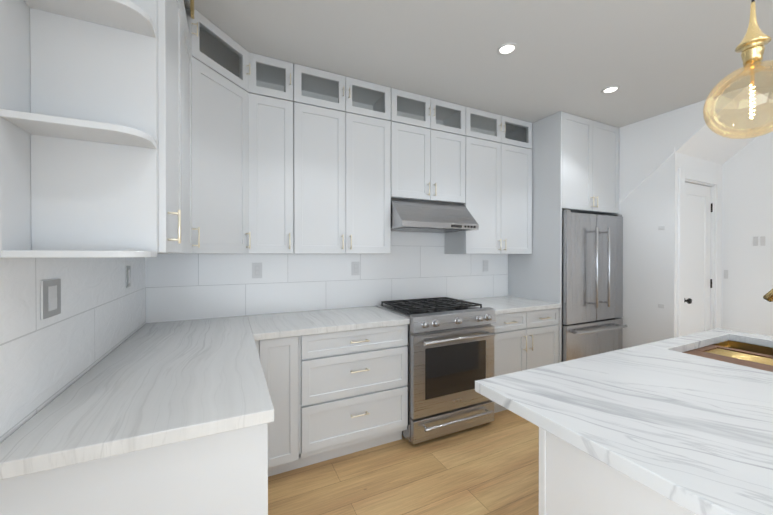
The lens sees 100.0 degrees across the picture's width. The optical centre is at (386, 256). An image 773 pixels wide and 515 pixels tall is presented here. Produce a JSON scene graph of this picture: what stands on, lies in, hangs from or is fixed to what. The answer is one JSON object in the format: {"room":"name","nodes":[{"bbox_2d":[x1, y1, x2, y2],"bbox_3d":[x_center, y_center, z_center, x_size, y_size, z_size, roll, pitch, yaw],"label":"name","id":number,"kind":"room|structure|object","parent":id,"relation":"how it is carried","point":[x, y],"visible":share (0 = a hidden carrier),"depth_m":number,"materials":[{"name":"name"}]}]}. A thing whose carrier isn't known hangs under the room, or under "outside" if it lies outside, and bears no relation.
{"room":"kitchen","nodes":[
{"label":"kitchen","id":0,"kind":"room"},
{"bbox_2d":[0,257,145,442],"bbox_3d":[-0.428,0.024,-0.391,0.100,2.700,5.600,0,0,-26],"label":"backsplash","id":1,"kind":"structure","parent":0,"point":[98,319],"depth_m":1.05,"materials":[{"name":"tile"}]},
{"bbox_2d":[41,278,60,319],"bbox_3d":[-1.044,0.131,1.012,0.008,0.118,0.115,0,0,-26],"label":"light switch","id":2,"kind":"object","parent":1,"relation":"attached to","point":[50,298],"visible":1,"depth_m":1.00,"materials":[{"name":"white plastic"}]},
{"bbox_2d":[0,0,156,257],"bbox_3d":[-0.815,-0.664,0.875,0.300,1.334,0.135,0,0,-26],"label":"open shelf","id":3,"kind":"object","parent":1,"relation":"attached to","point":[78,128],"visible":1,"depth_m":0.91,"materials":[{"name":"white paint"}]},
{"bbox_2d":[126,266,130,287],"bbox_3d":[-1.413,0.111,1.777,0.008,0.118,0.072,0,0,-26],"label":"light switch","id":4,"kind":"object","parent":1,"relation":"attached to","point":[128,276],"visible":1,"depth_m":1.77,"materials":[{"name":"white plastic"}]},
{"bbox_2d":[156,0,187,253],"bbox_3d":[-0.923,-0.548,1.124,0.322,1.076,0.403,0,0,-26],"label":"upper cabinet","id":5,"kind":"object","parent":1,"relation":"attached to","point":[171,15],"depth_m":1.17,"materials":[{"name":"white paint"}]},
{"bbox_2d":[188,20,195,253],"bbox_3d":[-1.099,-0.550,1.487,0.322,1.076,0.404,0,0,-26],"label":"upper cabinet","id":6,"kind":"object","parent":1,"relation":"attached to","point":[191,47],"depth_m":1.71,"materials":[{"name":"white paint"}]},
{"bbox_2d":[188,0,255,253],"bbox_3d":[-1.114,-0.675,1.870,0.628,1.322,0.314,0,0,-26],"label":"upper cabinet","id":7,"kind":"object","parent":1,"relation":"attached to","point":[225,71],"depth_m":1.94,"materials":[{"name":"white paint"}]},
{"bbox_2d":[145,231,507,322],"bbox_3d":[0.219,0.004,3.087,4.290,2.700,0.100,0,0,-26],"label":"backsplash","id":8,"kind":"structure","parent":0,"point":[412,265],"depth_m":2.64,"materials":[{"name":"tile"}]},
{"bbox_2d":[252,263,261,277],"bbox_3d":[-0.977,0.107,2.449,0.072,0.118,0.007,0,0,-26],"label":"electrical outlet","id":9,"kind":"object","parent":8,"relation":"attached to","point":[256,270],"visible":1,"depth_m":2.45,"materials":[{"name":"white plastic"}]},
{"bbox_2d":[256,88,295,253],"bbox_3d":[-0.845,-0.555,2.331,0.293,1.076,0.322,0,0,-26],"label":"upper cabinet","id":10,"kind":"object","parent":8,"relation":"attached to","point":[258,154],"depth_m":2.20,"materials":[{"name":"white paint"}]},
{"bbox_2d":[296,96,391,253],"bbox_3d":[-0.374,-0.556,2.559,0.754,1.076,0.322,0,0,-26],"label":"upper cabinet","id":11,"kind":"object","parent":8,"relation":"attached to","point":[344,155],"depth_m":2.40,"materials":[{"name":"white paint"}]},
{"bbox_2d":[352,262,359,274],"bbox_3d":[-0.266,0.105,2.793,0.072,0.118,0.007,0,0,-26],"label":"electrical outlet","id":12,"kind":"object","parent":8,"relation":"attached to","point":[355,268],"visible":1,"depth_m":2.79,"materials":[{"name":"white plastic"}]},
{"bbox_2d":[392,116,467,203],"bbox_3d":[0.304,-0.786,2.885,0.746,0.621,0.322,0,0,-26],"label":"upper cabinet","id":13,"kind":"object","parent":8,"relation":"attached to","point":[430,161],"depth_m":2.73,"materials":[{"name":"white paint"}]},
{"bbox_2d":[391,198,478,232],"bbox_3d":[0.342,-0.346,2.807,0.740,0.249,0.501,0,0,-26],"label":"range hood","id":14,"kind":"object","parent":8,"relation":"attached to","point":[408,215],"visible":0.94,"depth_m":2.64,"materials":[{"name":"silver metal"}]},
{"bbox_2d":[483,260,487,270],"bbox_3d":[1.049,0.102,3.428,0.072,0.118,0.007,0,0,-26],"label":"electrical outlet","id":15,"kind":"object","parent":8,"relation":"attached to","point":[485,265],"visible":1,"depth_m":3.42,"materials":[{"name":"white plastic"}]},
{"bbox_2d":[444,132,531,253],"bbox_3d":[1.020,-0.560,3.232,0.842,1.076,0.322,0,0,-26],"label":"upper cabinet","id":16,"kind":"object","parent":8,"relation":"attached to","point":[499,171],"depth_m":3.07,"materials":[{"name":"white paint"}]},
{"bbox_2d":[508,112,618,214],"bbox_3d":[1.901,-0.897,3.486,0.903,0.897,0.627,0,0,-26],"label":"upper cabinet","id":17,"kind":"object","parent":8,"relation":"attached to","point":[590,148],"depth_m":3.19,"materials":[{"name":"white paint"}]},
{"bbox_2d":[268,409,538,514],"bbox_3d":[1.959,1.417,0.826,5.450,0.100,5.700,0,0,-26],"label":"floor","id":18,"kind":"structure","parent":0,"point":[490,468],"depth_m":1.98,"materials":[{"name":"brown wood"}]},
{"bbox_2d":[0,340,291,514],"bbox_3d":[-0.826,0.926,1.310,0.652,0.876,1.001,0,0,-26],"label":"base cabinet","id":19,"kind":"object","parent":18,"relation":"on","point":[225,473],"depth_m":0.88,"materials":[{"name":"white paint"}]},
{"bbox_2d":[0,332,273,479],"bbox_3d":[-0.824,0.468,1.268,0.622,0.038,0.990,0,0,-26],"label":"countertop","id":20,"kind":"structure","parent":19,"relation":"on","point":[149,385],"depth_m":0.99,"materials":[{"name":"white stone"}]},
{"bbox_2d":[122,306,409,343],"bbox_3d":[-0.715,0.463,2.225,1.649,0.038,0.639,0,0,-26],"label":"countertop","id":21,"kind":"structure","parent":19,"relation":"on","point":[289,324],"depth_m":2.14,"materials":[{"name":"white stone"}]},
{"bbox_2d":[264,324,407,469],"bbox_3d":[-0.457,0.920,2.364,1.064,0.876,0.616,0,0,-26],"label":"base cabinet","id":22,"kind":"object","parent":18,"relation":"on","point":[336,394],"depth_m":2.12,"materials":[{"name":"white paint"}]},
{"bbox_2d":[375,297,495,443],"bbox_3d":[0.400,0.875,2.691,0.756,0.962,0.718,0,0,-26],"label":"range","id":23,"kind":"object","parent":18,"relation":"on","point":[450,345],"visible":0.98,"depth_m":2.41,"materials":[{"name":"silver metal"}]},
{"bbox_2d":[491,308,558,412],"bbox_3d":[1.090,0.916,3.111,0.844,0.876,0.616,0,0,-26],"label":"base cabinet","id":24,"kind":"object","parent":18,"relation":"on","point":[526,340],"depth_m":2.82,"materials":[{"name":"white paint"}]},
{"bbox_2d":[455,296,560,314],"bbox_3d":[1.094,0.458,3.099,0.846,0.038,0.637,0,0,-26],"label":"countertop","id":25,"kind":"structure","parent":24,"relation":"on","point":[501,304],"depth_m":2.96,"materials":[{"name":"white stone"}]},
{"bbox_2d":[508,111,561,362],"bbox_3d":[1.484,0.004,3.289,0.020,2.697,0.629,0,0,-26],"label":"panel","id":26,"kind":"object","parent":18,"relation":"on","point":[536,274],"visible":0.38,"depth_m":3.15,"materials":[{"name":"white paint"}]},
{"bbox_2d":[562,210,626,361],"bbox_3d":[1.929,0.460,3.428,0.880,1.784,0.718,0,0,-26],"label":"fridge","id":27,"kind":"object","parent":18,"relation":"on","point":[592,280],"visible":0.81,"depth_m":3.12,"materials":[{"name":"silver metal"}]},
{"bbox_2d":[539,340,771,514],"bbox_3d":[1.537,0.927,1.163,1.594,0.875,1.020,0,0,-26],"label":"kitchen island","id":28,"kind":"object","parent":18,"relation":"on","point":[573,480],"visible":0.12,"depth_m":1.11,"materials":[{"name":"white paint"}]},
{"bbox_2d":[475,328,772,514],"bbox_3d":[1.417,0.469,1.103,1.920,0.038,1.080,0,0,-26],"label":"island countertop","id":29,"kind":"structure","parent":28,"relation":"on","point":[668,419],"depth_m":0.93,"materials":[{"name":"stone"}]},
{"bbox_2d":[682,340,772,371],"bbox_3d":[1.755,0.595,1.519,0.714,0.215,0.459,0,0,-26],"label":"sink","id":30,"kind":"object","parent":29,"relation":"in","point":[748,355],"visible":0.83,"depth_m":1.63,"materials":[{"name":"gold metal"}]},
{"bbox_2d":[763,289,772,301],"bbox_3d":[1.854,0.232,1.385,0.108,0.432,0.318,0,0,-26],"label":"faucet","id":31,"kind":"object","parent":29,"relation":"on","point":[768,296],"visible":1,"depth_m":1.49,"materials":[{"name":"gold metal"}]},
{"bbox_2d":[194,0,772,127],"bbox_3d":[1.959,-1.383,0.810,5.450,0.100,5.700,0,0,-26],"label":"ceiling","id":32,"kind":"structure","parent":0,"point":[651,58],"depth_m":2.07,"materials":[{"name":"white paint"}]},
{"bbox_2d":[497,43,516,54],"bbox_3d":[0.778,-1.337,2.094,0.124,0.006,0.124,0,0,-26],"label":"recessed light","id":33,"kind":"object","parent":32,"relation":"in","point":[506,49],"visible":1,"depth_m":2.09,"materials":[{"name":"white paint"}]},
{"bbox_2d":[601,86,619,93],"bbox_3d":[1.805,-1.340,2.612,0.124,0.006,0.124,0,0,-26],"label":"recessed light","id":34,"kind":"object","parent":32,"relation":"in","point":[610,89],"visible":1,"depth_m":2.61,"materials":[{"name":"white paint"}]},
{"bbox_2d":[703,0,772,138],"bbox_3d":[1.325,-0.883,1.172,0.256,0.901,0.256,0,0,-26],"label":"pendant light","id":35,"kind":"object","parent":32,"relation":"hanging from","point":[750,47],"visible":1,"depth_m":1.18,"materials":[{"name":"gold metal"}]},
{"bbox_2d":[610,86,772,348],"bbox_3d":[2.962,0.001,3.546,1.072,2.700,1.659,0,0,-26],"label":"wall block","id":36,"kind":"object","parent":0,"point":[656,152],"visible":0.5,"depth_m":3.12,"materials":[{"name":"white paint"}]},
{"bbox_2d":[684,182,712,334],"bbox_3d":[3.074,0.316,3.195,0.634,2.050,0.085,0,0,-26],"label":"closet door","id":37,"kind":"structure","parent":36,"relation":"in","point":[698,211],"depth_m":3.23,"materials":[{"name":"white paint"}]},
{"bbox_2d":[677,168,720,336],"bbox_3d":[3.063,0.268,3.202,0.830,2.170,0.068,0,0,-26],"label":"door frame","id":38,"kind":"structure","parent":36,"relation":"attached to","point":[695,176],"depth_m":3.23,"materials":[{"name":"white paint"}]},
{"bbox_2d":[721,131,772,336],"bbox_3d":[4.539,0.013,1.397,0.100,2.700,4.500,0,0,-26],"label":"wall","id":39,"kind":"structure","parent":0,"point":[747,208],"depth_m":3.23,"materials":[{"name":"white paint"}]},
{"bbox_2d":[724,270,727,278],"bbox_3d":[3.526,0.187,3.369,0.008,0.090,0.032,0,0,-26],"label":"electrical outlet","id":40,"kind":"object","parent":39,"relation":"attached to","point":[725,274],"visible":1,"depth_m":3.37,"materials":[{"name":"white plastic"}]},
{"bbox_2d":[753,237,757,245],"bbox_3d":[3.618,-0.147,3.178,0.008,0.090,0.032,0,0,-26],"label":"light switch","id":41,"kind":"object","parent":39,"relation":"attached to","point":[755,241],"visible":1,"depth_m":3.18,"materials":[{"name":"white plastic"}]},
{"bbox_2d":[760,236,764,245],"bbox_3d":[3.638,-0.147,3.136,0.008,0.090,0.032,0,0,-26],"label":"light switch","id":42,"kind":"object","parent":39,"relation":"attached to","point":[762,240],"visible":1,"depth_m":3.13,"materials":[{"name":"white plastic"}]}
]}

